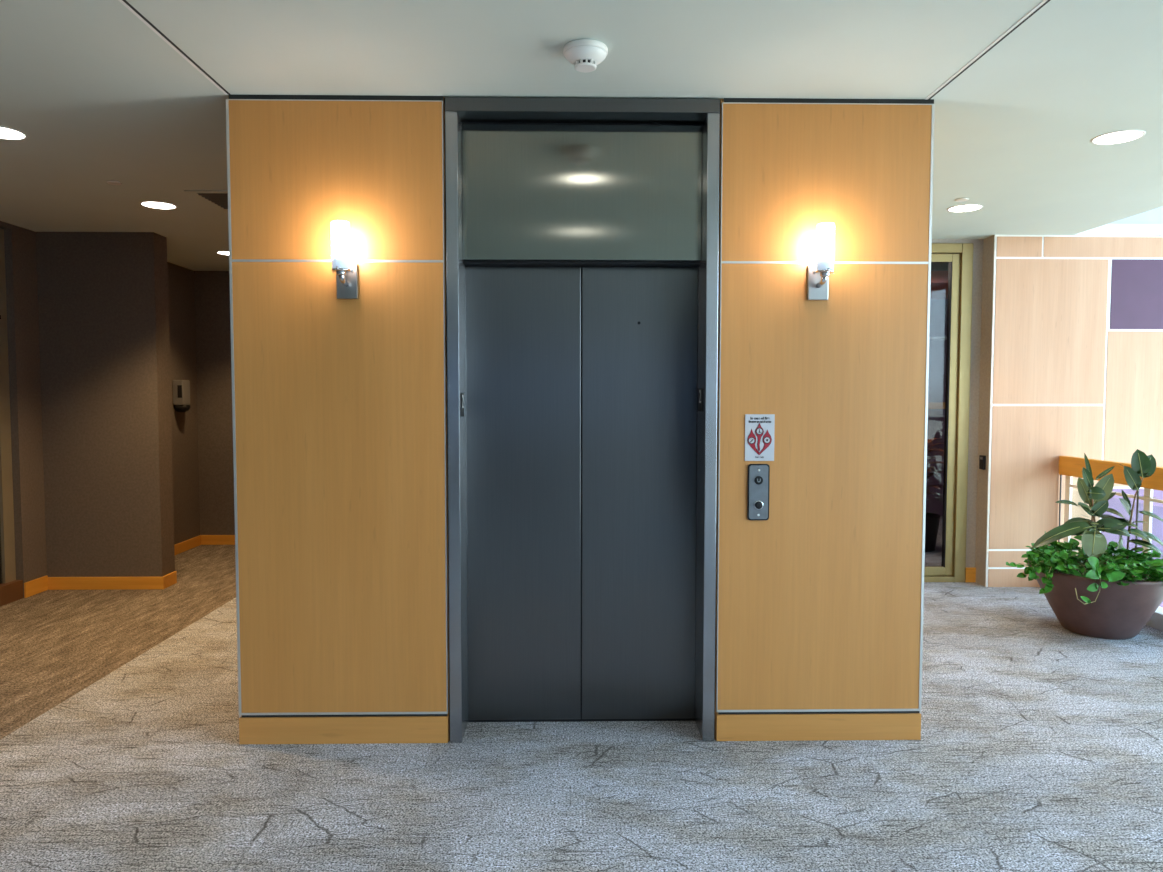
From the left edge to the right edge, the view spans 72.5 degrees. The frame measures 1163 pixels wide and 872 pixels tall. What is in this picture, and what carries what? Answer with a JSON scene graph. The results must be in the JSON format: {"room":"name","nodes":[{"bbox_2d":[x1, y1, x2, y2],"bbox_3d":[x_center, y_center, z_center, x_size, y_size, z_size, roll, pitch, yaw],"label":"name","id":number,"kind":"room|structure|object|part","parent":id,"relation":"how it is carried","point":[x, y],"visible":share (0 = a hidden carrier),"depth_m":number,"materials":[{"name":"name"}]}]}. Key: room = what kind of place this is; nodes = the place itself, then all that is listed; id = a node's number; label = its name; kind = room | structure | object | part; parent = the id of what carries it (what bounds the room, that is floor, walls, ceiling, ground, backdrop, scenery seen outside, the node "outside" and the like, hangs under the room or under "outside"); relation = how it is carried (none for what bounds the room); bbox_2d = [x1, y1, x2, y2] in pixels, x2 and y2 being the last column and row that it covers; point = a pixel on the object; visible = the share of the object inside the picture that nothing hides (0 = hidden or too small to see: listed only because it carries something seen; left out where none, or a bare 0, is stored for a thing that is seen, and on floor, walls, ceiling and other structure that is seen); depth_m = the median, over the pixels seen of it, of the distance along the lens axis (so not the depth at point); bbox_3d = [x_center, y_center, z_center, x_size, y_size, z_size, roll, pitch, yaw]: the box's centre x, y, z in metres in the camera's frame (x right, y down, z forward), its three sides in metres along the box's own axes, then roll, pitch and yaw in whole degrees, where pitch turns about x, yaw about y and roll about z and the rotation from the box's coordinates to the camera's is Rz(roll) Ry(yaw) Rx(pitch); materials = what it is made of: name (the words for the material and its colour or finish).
{"room":"lobby","nodes":[
{"label":"lobby","id":0,"kind":"room"},
{"bbox_2d":[0,221,46,597],"bbox_3d":[-4.294,0.104,0.412,0.300,2.810,12.060,0,3,-1],"label":"wall","id":1,"kind":"structure","parent":0,"point":[19,242],"depth_m":6.04,"materials":[{"name":"brown paint"}]},
{"bbox_2d":[0,229,22,606],"bbox_3d":[-4.371,-0.109,5.119,0.285,2.770,1.680,0,3,-1],"label":"door","id":2,"kind":"structure","parent":1,"relation":"in","point":[11,589],"depth_m":5.90,"materials":[{"name":"wood"}]},
{"bbox_3d":[-4.301,-0.179,5.116,0.045,2.630,1.680,0,3,-1],"label":"frame","id":3,"kind":"part","parent":2,"relation":"part of","materials":[{"name":"brown wood"}]},
{"bbox_3d":[-4.372,1.204,5.184,0.285,0.140,1.680,0,3,-1],"label":"sill","id":4,"kind":"part","parent":2,"relation":"part of","materials":[{"name":"brown wood"}]},
{"bbox_2d":[24,576,47,597],"bbox_3d":[-4.234,1.169,6.156,0.014,0.115,0.256,0,3,-1],"label":"baseboard","id":5,"kind":"structure","parent":1,"relation":"attached to","point":[38,585],"depth_m":6.14,"materials":[{"name":"orange wood"}]},
{"bbox_2d":[36,232,174,576],"bbox_3d":[-3.791,-0.190,6.339,0.907,2.810,0.204,0,3,-1],"label":"wall partition","id":6,"kind":"structure","parent":0,"point":[103,315],"depth_m":6.24,"materials":[{"name":"brown paint"}]},
{"bbox_2d":[48,571,176,589],"bbox_3d":[-3.784,1.164,6.399,0.920,0.100,0.218,0,3,-1],"label":"baseboard","id":7,"kind":"structure","parent":6,"relation":"attached to","point":[54,583],"depth_m":6.29,"materials":[{"name":"orange wood"}]},
{"bbox_2d":[167,262,199,544],"bbox_3d":[-4.097,-0.240,7.356,0.330,2.810,1.843,0,3,-1],"label":"wall","id":8,"kind":"structure","parent":0,"point":[181,292],"depth_m":7.85,"materials":[{"name":"brown paint"}]},
{"bbox_2d":[172,380,189,411],"bbox_3d":[-3.885,-0.387,7.704,0.148,0.310,0.151,0,3,-1],"label":"dispenser","id":9,"kind":"object","parent":8,"relation":"attached to","point":[181,388],"visible":1,"depth_m":7.64,"materials":[{"name":"grey plastic"}]},
{"bbox_2d":[174,405,189,411],"bbox_3d":[-3.885,-0.267,7.711,0.148,0.070,0.148,0,3,-1],"label":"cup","id":10,"kind":"object","parent":9,"relation":"on","point":[179,408],"depth_m":7.66,"materials":[{"name":"black plastic"}]},
{"bbox_2d":[174,535,200,554],"bbox_3d":[-3.924,1.117,7.358,0.014,0.100,1.700,0,3,-1],"label":"baseboard","id":11,"kind":"structure","parent":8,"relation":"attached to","point":[181,547],"depth_m":7.90,"materials":[{"name":"orange wood"}]},
{"bbox_2d":[194,271,234,534],"bbox_3d":[-2.761,-0.283,8.230,2.370,2.810,0.140,0,3,-1],"label":"wall","id":12,"kind":"structure","parent":0,"point":[212,288],"depth_m":8.14,"materials":[{"name":"brown paint"}]},
{"bbox_2d":[201,535,234,544],"bbox_3d":[-2.764,1.075,8.220,2.336,0.100,0.014,0,3,-1],"label":"baseboard","id":13,"kind":"structure","parent":12,"relation":"attached to","point":[205,539],"depth_m":8.20,"materials":[{"name":"orange wood"}]},
{"bbox_2d":[0,516,1162,871],"bbox_3d":[0.774,1.475,2.388,10.700,0.120,15.700,0,3,-1],"label":"floor","id":14,"kind":"structure","parent":0,"point":[1040,746],"depth_m":3.22,"materials":[{"name":"carpet"}]},
{"bbox_2d":[925,438,943,551],"bbox_3d":[3.388,0.585,7.867,0.614,1.119,0.611,0,3,-1],"label":"indoor plant","id":15,"kind":"object","parent":14,"relation":"on","point":[932,520],"visible":0.32,"depth_m":7.79,"materials":[{"name":"red plant"}]},
{"bbox_3d":[3.390,0.963,7.915,0.350,0.360,0.350,0,3,-1],"label":"pot","id":16,"kind":"part","parent":15,"relation":"part of","materials":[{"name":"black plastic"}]},
{"bbox_2d":[1006,449,1162,639],"bbox_3d":[3.262,0.681,5.174,1.153,1.193,0.911,0,3,-1],"label":"potted plant","id":17,"kind":"object","parent":14,"relation":"on","point":[1092,591],"visible":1,"depth_m":5.03,"materials":[{"name":"green plant"}]},
{"bbox_3d":[3.387,1.068,5.186,0.824,0.420,0.824,0,3,-1],"label":"pot","id":18,"kind":"part","parent":17,"relation":"part of","materials":[{"name":"brown ceramic"}]},
{"bbox_2d":[1145,606,1162,630],"bbox_3d":[3.946,1.455,0.493,0.140,0.110,11.810,0,3,-1],"label":"curb","id":19,"kind":"object","parent":14,"relation":"on","point":[1156,621],"depth_m":5.24,"materials":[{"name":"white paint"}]},
{"bbox_2d":[1058,456,1162,552],"bbox_3d":[3.946,0.922,0.517,0.060,0.952,11.710,0,3,-1],"label":"guard railing","id":20,"kind":"object","parent":19,"relation":"on","point":[1069,466],"visible":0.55,"depth_m":5.73,"materials":[{"name":"orange wood"}]},
{"bbox_3d":[3.848,0.711,6.278,0.020,0.804,0.060,0,3,-1],"label":"post","id":21,"kind":"part","parent":20,"relation":"part of","materials":[{"name":"wood"}]},
{"bbox_3d":[3.946,0.522,0.496,0.060,0.150,11.708,0,3,-1],"label":"rail","id":22,"kind":"part","parent":20,"relation":"part of","materials":[{"name":"orange wood"}]},
{"bbox_3d":[3.863,0.754,5.419,0.020,0.804,0.060,0,3,-1],"label":"post","id":23,"kind":"part","parent":20,"relation":"part of","materials":[{"name":"metal"}]},
{"bbox_2d":[0,0,1162,270],"bbox_3d":[-0.195,-1.417,1.327,8.330,0.140,13.900,0,3,-1],"label":"ceiling","id":24,"kind":"structure","parent":0,"point":[98,97],"depth_m":3.18,"materials":[{"name":"paint"}]},
{"bbox_2d":[0,126,27,139],"bbox_3d":[-2.817,-1.470,3.839,0.224,0.004,0.224,0,3,-1],"label":"recessed light","id":25,"kind":"object","parent":24,"relation":"in","point":[6,133],"visible":1,"depth_m":3.87,"materials":[{"name":"white paint"}]},
{"bbox_2d":[106,181,121,184],"bbox_3d":[-2.791,-1.511,4.734,0.080,0.010,0.080,0,3,-1],"label":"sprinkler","id":26,"kind":"object","parent":24,"relation":"attached to","point":[108,182],"visible":1,"depth_m":4.73,"materials":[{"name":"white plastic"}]},
{"bbox_2d":[140,201,176,209],"bbox_3d":[-2.827,-1.542,5.302,0.224,0.004,0.224,0,3,-1],"label":"recessed light","id":27,"kind":"object","parent":24,"relation":"in","point":[150,204],"visible":1,"depth_m":5.30,"materials":[{"name":"white"}]},
{"bbox_2d":[118,0,230,94],"bbox_3d":[-1.421,-1.224,-1.137,0.022,0.002,9.000,0,3,-1],"label":"joint","id":28,"kind":"object","parent":24,"relation":"attached to","point":[125,3],"visible":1,"depth_m":2.88,"materials":[{"name":"white paint"}]},
{"bbox_2d":[184,190,227,209],"bbox_3d":[-2.105,-1.531,5.165,0.720,0.012,0.500,0,3,-1],"label":"ceiling vent","id":29,"kind":"object","parent":24,"relation":"in","point":[218,199],"visible":0.38,"depth_m":5.04,"materials":[{"name":"metal"}]},
{"bbox_2d":[216,251,228,254],"bbox_3d":[-3.137,-1.630,7.075,0.224,0.004,0.224,0,3,-1],"label":"recessed light","id":30,"kind":"object","parent":24,"relation":"in","point":[218,252],"visible":0.46,"depth_m":7.03,"materials":[{"name":"white"}]},
{"bbox_2d":[563,39,607,72],"bbox_3d":[0.015,-1.387,2.915,0.164,0.074,0.164,0,3,-1],"label":"smoke detector","id":31,"kind":"object","parent":24,"relation":"attached to","point":[585,55],"visible":1,"depth_m":2.87,"materials":[{"name":"white plastic"}]},
{"bbox_2d":[955,198,968,201],"bbox_3d":[2.462,-1.528,5.130,0.080,0.010,0.080,0,3,-1],"label":"sprinkler","id":32,"kind":"object","parent":24,"relation":"attached to","point":[958,199],"visible":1,"depth_m":5.12,"materials":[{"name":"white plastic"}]},
{"bbox_2d":[947,204,982,211],"bbox_3d":[2.599,-1.543,5.374,0.224,0.004,0.224,0,3,-1],"label":"recessed light","id":33,"kind":"object","parent":24,"relation":"in","point":[967,207],"visible":1,"depth_m":5.38,"materials":[{"name":"white"}]},
{"bbox_2d":[925,0,1049,99],"bbox_3d":[1.564,-1.225,-1.087,0.022,0.002,9.000,0,3,-1],"label":"joint","id":34,"kind":"object","parent":24,"relation":"attached to","point":[1044,2],"visible":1,"depth_m":2.89,"materials":[{"name":"white paint"}]},
{"bbox_2d":[1091,130,1145,144],"bbox_3d":[2.642,-1.470,3.906,0.224,0.004,0.224,0,3,-1],"label":"recessed light","id":35,"kind":"object","parent":24,"relation":"in","point":[1116,137],"visible":1,"depth_m":3.90,"materials":[{"name":"white"}]},
{"bbox_2d":[226,95,947,740],"bbox_3d":[2.240,-0.211,6.835,7.616,2.810,6.702,0,3,-1],"label":"wall","id":36,"kind":"structure","parent":0,"point":[340,407],"depth_m":3.45,"materials":[{"name":"brown wood"}]},
{"bbox_3d":[-1.045,-1.089,3.389,0.901,0.668,0.014,0,3,-1],"label":"panel","id":37,"kind":"part","parent":36,"relation":"part of","materials":[{"name":"brown wood"}]},
{"bbox_3d":[-1.046,0.236,3.455,0.901,1.966,0.014,0,3,-1],"label":"panel","id":38,"kind":"part","parent":36,"relation":"part of","materials":[{"name":"brown wood"}]},
{"bbox_2d":[239,715,447,743],"bbox_3d":[-1.050,1.300,3.506,0.916,0.118,0.020,0,3,-1],"label":"baseboard","id":39,"kind":"structure","parent":36,"relation":"attached to","point":[391,729],"depth_m":3.50,"materials":[{"name":"brown wood"}]},
{"bbox_2d":[331,221,357,298],"bbox_3d":[-1.000,-0.736,3.322,0.090,0.302,0.154,0,3,-1],"label":"wall sconce","id":40,"kind":"object","parent":36,"relation":"attached to","point":[346,273],"visible":1,"depth_m":3.28,"materials":[{"name":"white glass"}]},
{"bbox_3d":[-1.001,-0.809,3.292,0.071,0.152,0.071,0,3,-1],"label":"lamp shade","id":41,"kind":"part","parent":40,"relation":"part of","materials":[{"name":"white glass"}]},
{"bbox_3d":[-1.001,-0.662,3.333,0.040,0.056,0.108,0,3,-1],"label":"arm","id":42,"kind":"part","parent":40,"relation":"part of","materials":[{"name":"silver metal"}]},
{"bbox_3d":[-1.002,-0.662,3.393,0.088,0.148,0.019,0,3,-1],"label":"plate","id":43,"kind":"part","parent":40,"relation":"part of","materials":[{"name":"silver metal"}]},
{"bbox_2d":[445,97,719,742],"bbox_3d":[0.003,-0.049,3.600,1.172,2.803,0.304,0,3,-1],"label":"elevator","id":44,"kind":"object","parent":36,"relation":"attached to","point":[582,234],"visible":1,"depth_m":3.66,"materials":[{"name":"silver metal"}]},
{"bbox_3d":[-0.528,-0.138,3.515,0.004,0.104,0.095,0,3,-1],"label":"floor plate","id":45,"kind":"part","parent":44,"relation":"part of","materials":[{"name":"black plastic"}]},
{"bbox_3d":[-0.268,0.279,3.694,0.529,2.115,0.030,0,3,-1],"label":"door panel","id":46,"kind":"part","parent":44,"relation":"part of","materials":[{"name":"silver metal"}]},
{"bbox_3d":[0.003,-1.083,3.540,1.066,0.595,0.030,0,3,-1],"label":"transom panel","id":47,"kind":"part","parent":44,"relation":"part of","materials":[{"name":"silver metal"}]},
{"bbox_3d":[0.269,0.279,3.705,0.533,2.115,0.030,0,3,-1],"label":"door panel","id":48,"kind":"part","parent":44,"relation":"part of","materials":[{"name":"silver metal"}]},
{"bbox_3d":[0.535,-0.163,3.562,0.004,0.104,0.115,0,3,-1],"label":"floor plate","id":49,"kind":"part","parent":44,"relation":"part of","materials":[{"name":"black plastic"}]},
{"bbox_2d":[747,464,769,519],"bbox_3d":[0.775,0.246,3.467,0.095,0.248,0.022,0,3,-1],"label":"station","id":50,"kind":"object","parent":36,"relation":"attached to","point":[758,479],"visible":1,"depth_m":3.47,"materials":[{"name":"silver metal"}]},
{"bbox_2d":[754,476,762,484],"bbox_3d":[0.774,0.194,3.462,0.037,0.037,0.005,0,3,-1],"label":"switch","id":51,"kind":"object","parent":50,"relation":"attached to","point":[758,480],"depth_m":3.46,"materials":[{"name":"black plastic"}]},
{"bbox_2d":[745,414,774,460],"bbox_3d":[0.779,0.007,3.463,0.129,0.204,0.007,0,3,-1],"label":"fire sign","id":52,"kind":"object","parent":36,"relation":"attached to","point":[759,428],"visible":1,"depth_m":3.46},
{"bbox_2d":[716,713,920,740],"bbox_3d":[1.058,1.299,3.542,0.916,0.118,0.020,0,3,-1],"label":"baseboard","id":53,"kind":"structure","parent":36,"relation":"attached to","point":[867,726],"depth_m":3.53,"materials":[{"name":"brown wood"}]},
{"bbox_2d":[807,223,834,299],"bbox_3d":[1.023,-0.736,3.356,0.090,0.302,0.154,0,3,-1],"label":"wall sconce","id":54,"kind":"object","parent":36,"relation":"attached to","point":[818,274],"visible":1,"depth_m":3.31,"materials":[{"name":"white glass"}]},
{"bbox_3d":[1.022,-0.663,3.428,0.088,0.148,0.019,0,3,-1],"label":"plate","id":55,"kind":"part","parent":54,"relation":"part of","materials":[{"name":"silver metal"}]},
{"bbox_3d":[1.022,-0.663,3.367,0.040,0.056,0.108,0,3,-1],"label":"arm","id":56,"kind":"part","parent":54,"relation":"part of","materials":[{"name":"silver metal"}]},
{"bbox_3d":[1.023,-0.810,3.326,0.071,0.152,0.071,0,3,-1],"label":"lamp shade","id":57,"kind":"part","parent":54,"relation":"part of","materials":[{"name":"white glass"}]},
{"bbox_3d":[1.055,0.235,3.490,0.901,1.966,0.014,0,3,-1],"label":"panel","id":58,"kind":"part","parent":36,"relation":"part of","materials":[{"name":"brown wood"}]},
{"bbox_3d":[1.056,-1.090,3.425,0.901,0.668,0.014,0,3,-1],"label":"panel","id":59,"kind":"part","parent":36,"relation":"part of","materials":[{"name":"brown wood"}]},
{"bbox_2d":[928,402,944,408],"bbox_3d":[3.643,-0.387,10.090,4.500,0.080,0.030,0,3,-1],"label":"trim","id":60,"kind":"structure","parent":36,"relation":"attached to","point":[931,405],"depth_m":10.09,"materials":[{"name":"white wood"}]},
{"bbox_2d":[929,337,946,339],"bbox_3d":[3.644,-1.240,10.048,4.500,0.030,0.030,0,3,-1],"label":"trim","id":61,"kind":"structure","parent":36,"relation":"attached to","point":[930,338],"depth_m":10.05,"materials":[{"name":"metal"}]},
{"bbox_2d":[932,239,982,567],"bbox_3d":[2.428,-0.196,6.539,1.950,2.810,0.100,0,3,-1],"label":"wall","id":62,"kind":"structure","parent":0,"point":[978,243],"depth_m":6.50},
{"bbox_2d":[924,243,973,581],"bbox_3d":[2.624,-0.178,6.531,1.100,2.774,0.105,0,3,-1],"label":"door","id":63,"kind":"structure","parent":62,"relation":"in","point":[959,256],"depth_m":6.50,"materials":[{"name":"brown metal"}]},
{"bbox_2d":[965,568,975,581],"bbox_3d":[3.219,1.150,6.562,0.081,0.120,0.015,0,3,-1],"label":"baseboard","id":64,"kind":"structure","parent":62,"relation":"attached to","point":[970,573],"depth_m":6.55,"materials":[{"name":"orange wood"}]},
{"bbox_2d":[975,235,1162,606],"bbox_3d":[5.257,1.358,6.523,3.994,5.910,0.181,0,3,-1],"label":"wall","id":65,"kind":"structure","parent":0,"point":[1071,351],"depth_m":6.32,"materials":[{"name":"wood"}]},
{"bbox_2d":[979,455,985,469],"bbox_3d":[3.250,0.214,6.426,0.022,0.113,0.065,0,3,-1],"label":"card reader","id":66,"kind":"object","parent":65,"relation":"attached to","point":[982,459],"visible":1,"depth_m":6.41,"materials":[{"name":"black plastic"}]},
{"bbox_3d":[3.459,-1.495,6.265,0.359,0.158,0.008,0,3,-1],"label":"cladding panel","id":67,"kind":"part","parent":65,"relation":"part of","materials":[{"name":"brown wood"}]},
{"bbox_3d":[3.725,0.991,6.393,0.894,0.130,0.008,0,3,-1],"label":"cladding panel","id":68,"kind":"part","parent":65,"relation":"part of","materials":[{"name":"brown wood"}]},
{"bbox_3d":[3.726,0.335,6.360,0.894,1.151,0.008,0,3,-1],"label":"cladding panel","id":69,"kind":"part","parent":65,"relation":"part of","materials":[{"name":"brown wood"}]},
{"bbox_3d":[3.726,-0.828,6.303,0.894,1.146,0.008,0,3,-1],"label":"cladding panel","id":70,"kind":"part","parent":65,"relation":"part of","materials":[{"name":"brown wood"}]},
{"bbox_3d":[4.806,-1.495,6.288,2.303,0.158,0.008,0,3,-1],"label":"cladding panel","id":71,"kind":"part","parent":65,"relation":"part of","materials":[{"name":"brown wood"}]},
{"bbox_2d":[1075,224,1162,234],"bbox_3d":[5.497,-1.633,6.294,3.320,0.084,0.032,0,3,-1],"label":"trim","id":72,"kind":"structure","parent":65,"relation":"attached to","point":[1108,229],"depth_m":6.26,"materials":[{"name":"white paint"}]},
{"bbox_3d":[4.564,1.121,6.413,0.752,1.394,0.008,0,3,-1],"label":"purple panel","id":73,"kind":"part","parent":65,"relation":"part of","materials":[{"name":"laminate"}]},
{"bbox_3d":[4.565,-0.213,6.347,0.752,1.245,0.008,0,3,-1],"label":"cladding panel","id":74,"kind":"part","parent":65,"relation":"part of","materials":[{"name":"brown wood"}]},
{"bbox_3d":[4.573,-1.125,6.302,0.737,0.550,0.008,0,3,-1],"label":"purple panel","id":75,"kind":"part","parent":65,"relation":"part of","materials":[{"name":"paint"}]},
{"bbox_2d":[1109,206,1162,223],"bbox_3d":[5.566,-1.746,0.457,3.380,0.889,12.000,0,3,-1],"label":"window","id":76,"kind":"structure","parent":0,"point":[1155,216],"depth_m":6.27,"materials":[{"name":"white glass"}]},
{"bbox_3d":[3.673,-1.739,8.286,4.700,0.100,3.700,0,3,-1],"label":"ceiling","id":77,"kind":"structure","parent":0,"visible":0},
{"bbox_2d":[930,271,947,298],"bbox_3d":[4.316,-1.649,8.702,2.400,0.120,1.300,0,3,-1],"label":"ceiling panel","id":78,"kind":"object","parent":77,"relation":"attached to","point":[939,279],"visible":0.07,"depth_m":8.26,"materials":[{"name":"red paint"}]}
]}

